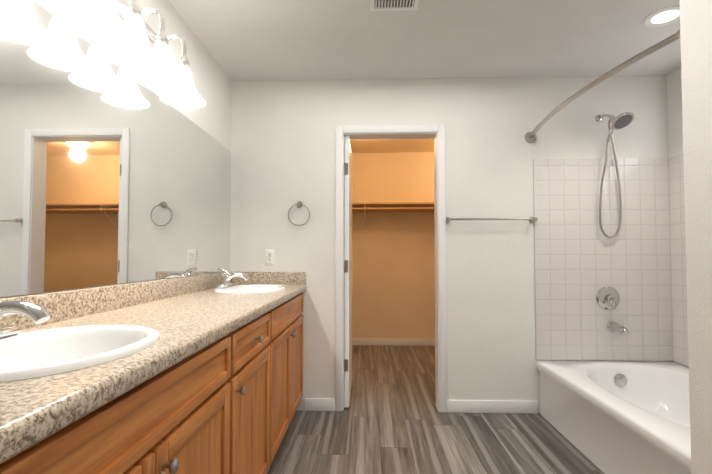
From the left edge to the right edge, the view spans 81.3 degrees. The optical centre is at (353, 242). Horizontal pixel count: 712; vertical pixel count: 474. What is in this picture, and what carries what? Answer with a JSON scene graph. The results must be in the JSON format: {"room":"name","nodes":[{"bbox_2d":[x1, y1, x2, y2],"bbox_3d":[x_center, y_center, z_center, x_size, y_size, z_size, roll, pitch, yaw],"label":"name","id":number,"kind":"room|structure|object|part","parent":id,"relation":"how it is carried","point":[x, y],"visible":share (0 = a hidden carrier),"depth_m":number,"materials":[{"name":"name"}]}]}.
{"room":"bathroom","nodes":[
{"label":"bathroom","id":0,"kind":"room"},
{"bbox_2d":[0,0,231,298],"bbox_3d":[-1.019,-0.031,1.836,0.120,2.440,7.140,0,-2,2],"label":"wall","id":1,"kind":"structure","parent":0,"point":[212,81],"depth_m":2.46,"materials":[{"name":"paint"}]},
{"bbox_2d":[0,0,230,296],"bbox_3d":[-0.964,-0.281,1.558,0.005,0.891,3.032,0,-2,2],"label":"mirror","id":2,"kind":"object","parent":1,"relation":"attached to","point":[111,173],"visible":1,"depth_m":1.52,"materials":[{"name":"clear glass"}]},
{"bbox_2d":[0,271,231,329],"bbox_3d":[-0.961,0.231,1.374,0.020,0.137,3.397,0,-2,2],"label":"backsplash","id":3,"kind":"structure","parent":1,"relation":"attached to","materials":[{"name":"stone"}]},
{"bbox_2d":[59,0,205,107],"bbox_3d":[-0.842,-0.842,1.661,0.245,0.319,0.832,0,-2,2],"label":"sconce","id":4,"kind":"object","parent":1,"relation":"attached to","point":[124,29],"visible":1,"depth_m":1.61,"materials":[{"name":"white glass"}]},
{"bbox_3d":[-0.830,-0.773,1.343,0.202,0.161,0.202,0,-2,2],"label":"lamp shade","id":5,"kind":"part","parent":4,"relation":"part of","materials":[{"name":"white glass"}]},
{"bbox_3d":[-0.823,-0.767,1.553,0.202,0.161,0.202,0,-2,2],"label":"lamp shade","id":6,"kind":"part","parent":4,"relation":"part of","materials":[{"name":"white glass"}]},
{"bbox_2d":[127,2,141,17],"bbox_3d":[-0.823,-0.870,1.556,0.052,0.054,0.051,0,-2,2],"label":"socket","id":7,"kind":"object","parent":4,"relation":"attached to","point":[134,10],"depth_m":1.54,"materials":[{"name":"silver metal"}]},
{"bbox_3d":[-0.878,-0.942,1.770,0.140,0.112,0.032,0,-2,2],"label":"arm","id":8,"kind":"part","parent":4,"relation":"part of"},
{"bbox_3d":[-0.817,-0.760,1.762,0.202,0.161,0.202,0,-2,2],"label":"lamp shade","id":9,"kind":"part","parent":4,"relation":"part of","materials":[{"name":"white glass"}]},
{"bbox_2d":[155,32,168,46],"bbox_3d":[-0.817,-0.864,1.766,0.052,0.054,0.051,0,-2,2],"label":"socket","id":10,"kind":"object","parent":4,"relation":"attached to","point":[161,38],"depth_m":1.74,"materials":[{"name":"silver metal"}]},
{"bbox_3d":[-0.871,-0.935,1.980,0.140,0.112,0.032,0,-2,2],"label":"arm","id":11,"kind":"part","parent":4,"relation":"part of"},
{"bbox_3d":[-0.810,-0.753,1.972,0.202,0.161,0.202,0,-2,2],"label":"lamp shade","id":12,"kind":"part","parent":4,"relation":"part of","materials":[{"name":"white glass"}]},
{"bbox_2d":[178,56,189,68],"bbox_3d":[-0.810,-0.857,1.976,0.052,0.054,0.051,0,-2,2],"label":"socket","id":13,"kind":"object","parent":4,"relation":"attached to","point":[183,63],"depth_m":1.95,"materials":[{"name":"silver metal"}]},
{"bbox_2d":[352,152,434,338],"bbox_3d":[0.872,0.077,5.286,3.440,2.440,0.120,0,-2,2],"label":"wall","id":14,"kind":"structure","parent":0,"point":[393,256],"depth_m":5.24,"materials":[{"name":"paint"}]},
{"bbox_2d":[352,202,433,226],"bbox_3d":[0.808,-0.333,5.085,3.310,0.278,0.308,0,-2,2],"label":"closet shelf","id":15,"kind":"object","parent":14,"relation":"attached to","point":[364,208],"visible":0.44,"depth_m":5.00,"materials":[{"name":"brown wood"}]},
{"bbox_3d":[0.804,-0.403,4.963,3.306,0.032,0.032,0,-2,2],"label":"rod","id":16,"kind":"part","parent":15,"relation":"part of","materials":[{"name":"brown wood"}]},
{"bbox_2d":[352,338,434,345],"bbox_3d":[0.812,1.250,5.184,3.314,0.088,0.014,0,-2,2],"label":"baseboard","id":17,"kind":"structure","parent":14,"relation":"attached to","point":[389,342],"depth_m":5.19,"materials":[{"name":"white wood"}]},
{"bbox_2d":[169,0,680,152],"bbox_3d":[0.700,-1.302,1.821,3.560,0.100,7.140,0,-2,2],"label":"ceiling","id":18,"kind":"structure","parent":0,"point":[274,40],"depth_m":2.51,"materials":[{"name":"paint"}]},
{"bbox_2d":[370,0,418,10],"bbox_3d":[0.207,-1.239,2.055,0.250,0.011,0.300,0,-2,2],"label":"ceiling vent","id":19,"kind":"object","parent":18,"relation":"in","point":[390,5],"visible":1,"depth_m":2.16,"materials":[{"name":"white metal"}]},
{"bbox_2d":[643,5,679,26],"bbox_3d":[1.705,-1.234,2.268,0.200,0.008,0.200,0,-2,2],"label":"recessed light","id":20,"kind":"object","parent":18,"relation":"in","point":[665,16],"visible":0.81,"depth_m":2.27,"materials":[{"name":"white"}]},
{"bbox_2d":[267,345,604,473],"bbox_3d":[0.700,1.237,1.742,3.560,0.100,7.140,0,-2,2],"label":"floor","id":21,"kind":"structure","parent":0,"point":[391,419],"depth_m":2.60,"materials":[{"name":"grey laminate"}]},
{"bbox_2d":[0,287,305,473],"bbox_3d":[-0.679,0.738,1.349,0.586,0.872,3.397,0,-2,2],"label":"bathroom vanity","id":22,"kind":"object","parent":21,"relation":"on","point":[200,374],"depth_m":1.17,"materials":[{"name":"brown wood"}]},
{"bbox_3d":[-0.449,0.374,0.914,0.009,0.084,0.940,0,-2,2],"label":"falsefront panel","id":23,"kind":"part","parent":22,"relation":"part of","materials":[{"name":"brown wood"}]},
{"bbox_2d":[0,283,305,454],"bbox_3d":[-0.679,0.280,1.363,0.546,0.046,3.397,0,-2,2],"label":"countertop","id":24,"kind":"structure","parent":22,"relation":"on","point":[25,412],"depth_m":0.89,"materials":[{"name":"beige stone"}]},
{"bbox_2d":[0,298,59,334],"bbox_3d":[-0.812,0.168,0.967,0.197,0.123,0.160,0,-2,2],"label":"faucet","id":25,"kind":"object","parent":24,"relation":"on","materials":[{"name":"silver metal"}]},
{"bbox_2d":[0,319,191,386],"bbox_3d":[-0.692,0.311,0.934,0.424,0.167,0.524,0,-2,2],"label":"sink","id":26,"kind":"object","parent":24,"relation":"in","point":[54,356],"depth_m":1.04,"materials":[{"name":"white ceramic"}]},
{"bbox_2d":[216,267,251,286],"bbox_3d":[-0.760,0.219,2.615,0.197,0.123,0.160,0,-2,2],"label":"faucet","id":27,"kind":"object","parent":24,"relation":"on","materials":[{"name":"silver metal"}]},
{"bbox_2d":[200,283,291,294],"bbox_3d":[-0.640,0.362,2.583,0.424,0.167,0.524,0,-2,2],"label":"sink","id":28,"kind":"object","parent":24,"relation":"in","point":[237,288],"depth_m":2.53,"materials":[{"name":"white ceramic"}]},
{"bbox_3d":[-0.416,0.506,0.939,0.034,0.033,0.033,0,-2,2],"label":"knob","id":29,"kind":"part","parent":22,"relation":"part of","materials":[{"name":"silver metal"}]},
{"bbox_3d":[-0.441,0.759,1.152,0.009,0.480,0.394,0,-2,2],"label":"door panel","id":30,"kind":"part","parent":22,"relation":"part of","materials":[{"name":"brown wood"}]},
{"bbox_3d":[-0.400,0.523,1.464,0.034,0.033,0.033,0,-2,2],"label":"knob door","id":31,"kind":"part","parent":22,"relation":"part of","materials":[{"name":"silver metal"}]},
{"bbox_3d":[-0.423,0.776,1.702,0.009,0.480,0.454,0,-2,2],"label":"door panel","id":32,"kind":"part","parent":22,"relation":"part of","materials":[{"name":"brown wood"}]},
{"bbox_3d":[-0.423,0.400,1.714,0.009,0.084,0.500,0,-2,2],"label":"drawer panel","id":33,"kind":"part","parent":22,"relation":"part of","materials":[{"name":"brown wood"}]},
{"bbox_3d":[-0.392,0.399,1.713,0.034,0.033,0.033,0,-2,2],"label":"knob drawer","id":34,"kind":"part","parent":22,"relation":"part of","materials":[{"name":"silver metal"}]},
{"bbox_3d":[-0.406,0.794,2.255,0.009,0.480,0.402,0,-2,2],"label":"door panel","id":35,"kind":"part","parent":22,"relation":"part of","materials":[{"name":"brown wood"}]},
{"bbox_3d":[-0.398,0.425,2.520,0.009,0.084,0.955,0,-2,2],"label":"falsefront panel","id":36,"kind":"part","parent":22,"relation":"part of","materials":[{"name":"brown wood"}]},
{"bbox_3d":[-0.390,0.809,2.762,0.009,0.480,0.402,0,-2,2],"label":"door panel","id":37,"kind":"part","parent":22,"relation":"part of","materials":[{"name":"brown wood"}]},
{"bbox_2d":[537,361,690,473],"bbox_3d":[1.768,1.014,2.232,0.956,0.377,1.447,0,-2,2],"label":"bathtub","id":38,"kind":"object","parent":21,"relation":"on","point":[606,417],"visible":0.9,"depth_m":2.40,"materials":[{"name":"white ceramic"}]},
{"bbox_2d":[230,76,672,412],"bbox_3d":[0.802,0.008,3.084,3.440,2.440,0.128,0,-2,2],"label":"wall","id":39,"kind":"structure","parent":0,"point":[491,153],"depth_m":3.03,"materials":[{"name":"paint"}]},
{"bbox_2d":[232,271,305,284],"bbox_3d":[-0.626,0.284,3.053,0.544,0.137,0.019,0,-2,2],"label":"backsplash","id":40,"kind":"structure","parent":39,"relation":"attached to","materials":[{"name":"stone"}]},
{"bbox_2d":[265,249,274,264],"bbox_3d":[-0.623,0.110,3.064,0.070,0.116,0.011,0,-2,2],"label":"electrical outlet","id":41,"kind":"object","parent":39,"relation":"attached to","point":[269,256],"visible":1,"depth_m":3.06,"materials":[{"name":"white plastic"}]},
{"bbox_2d":[288,201,309,225],"bbox_3d":[-0.402,-0.212,3.049,0.165,0.188,0.050,0,-2,2],"label":"towel ring","id":42,"kind":"object","parent":39,"relation":"attached to","point":[299,204],"visible":0.98,"depth_m":3.03,"materials":[{"name":"silver metal"}]},
{"bbox_2d":[304,398,334,410],"bbox_3d":[-0.248,1.183,3.018,0.224,0.088,0.014,0,-2,2],"label":"baseboard","id":43,"kind":"structure","parent":39,"relation":"attached to","point":[316,404],"depth_m":3.01,"materials":[{"name":"white wood"}]},
{"bbox_2d":[345,260,347,271],"bbox_3d":[-0.056,0.178,3.079,0.028,0.088,0.001,0,-2,2],"label":"closet door hinge leaf edge","id":44,"kind":"object","parent":39,"relation":"attached to","point":[346,265],"visible":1,"depth_m":3.08,"materials":[{"name":"silver metal"}]},
{"bbox_2d":[345,163,347,174],"bbox_3d":[-0.056,-0.551,3.102,0.028,0.088,0.001,0,-2,2],"label":"closet door hinge leaf edge","id":45,"kind":"object","parent":39,"relation":"attached to","point":[346,168],"visible":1,"depth_m":3.10,"materials":[{"name":"silver metal"}]},
{"bbox_2d":[344,136,351,407],"bbox_3d":[-0.043,0.219,3.409,0.035,2.014,0.660,0,-2,2],"label":"closet door","id":46,"kind":"structure","parent":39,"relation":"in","point":[348,274],"depth_m":3.10,"materials":[{"name":"white wood"}]},
{"bbox_2d":[335,125,446,412],"bbox_3d":[0.270,0.183,3.096,0.809,2.091,0.144,0,-2,2],"label":"door frame","id":47,"kind":"structure","parent":39,"relation":"attached to","point":[339,274],"depth_m":3.04,"materials":[{"name":"white wood"}]},
{"bbox_2d":[345,359,347,370],"bbox_3d":[-0.056,0.908,3.057,0.028,0.088,0.001,0,-2,2],"label":"closet door hinge leaf edge","id":48,"kind":"object","parent":47,"relation":"attached to","point":[346,364],"visible":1,"depth_m":3.06,"materials":[{"name":"silver metal"}]},
{"bbox_2d":[446,217,536,222],"bbox_3d":[0.986,-0.165,2.990,0.663,0.048,0.076,0,-2,2],"label":"towel bar","id":49,"kind":"object","parent":39,"relation":"attached to","point":[529,219],"visible":1,"depth_m":2.96,"materials":[{"name":"silver metal"}]},
{"bbox_2d":[447,400,536,413],"bbox_3d":[0.992,1.181,2.979,0.639,0.088,0.014,0,-2,2],"label":"baseboard","id":50,"kind":"structure","parent":39,"relation":"attached to","point":[479,406],"depth_m":2.97,"materials":[{"name":"white wood"}]},
{"bbox_2d":[595,112,633,335],"bbox_3d":[1.821,-0.145,2.861,0.168,1.583,0.279,0,-2,2],"label":"shower fixture","id":51,"kind":"object","parent":39,"relation":"attached to","point":[607,298],"visible":0.98,"depth_m":2.94,"materials":[{"name":"silver metal"}]},
{"bbox_3d":[1.792,-0.882,2.945,0.029,0.073,0.154,0,-2,2],"label":"arm","id":52,"kind":"part","parent":51,"relation":"part of"},
{"bbox_3d":[1.823,0.400,2.950,0.166,0.166,0.051,0,-2,2],"label":"valve plate","id":53,"kind":"part","parent":51,"relation":"part of","materials":[{"name":"silver metal"}]},
{"bbox_3d":[1.813,0.429,2.900,0.036,0.081,0.052,0,-2,2],"label":"valve lever","id":54,"kind":"part","parent":51,"relation":"part of","materials":[{"name":"silver metal"}]},
{"bbox_3d":[1.851,0.608,2.885,0.062,0.079,0.155,0,-2,2],"label":"spout","id":55,"kind":"part","parent":51,"relation":"part of","materials":[{"name":"silver metal"}]},
{"bbox_2d":[667,67,688,367],"bbox_3d":[2.372,-0.018,2.249,0.248,2.440,1.460,0,-2,2],"label":"wall","id":56,"kind":"structure","parent":0,"point":[676,202],"depth_m":2.91,"materials":[{"name":"paint"}]},
{"bbox_2d":[680,0,711,473],"bbox_3d":[1.805,-0.093,-0.143,1.230,2.440,3.360,0,-2,2],"label":"wall","id":57,"kind":"structure","parent":0,"point":[696,41],"depth_m":1.49,"materials":[{"name":"paint"}]},
{"bbox_2d":[525,29,679,142],"bbox_3d":[1.269,-0.792,2.307,0.165,0.084,1.479,0,-2,2],"label":"curtain rod","id":58,"kind":"object","parent":57,"relation":"attached to","point":[530,137],"visible":0.83,"depth_m":1.99,"materials":[{"name":"silver metal"}]}
]}

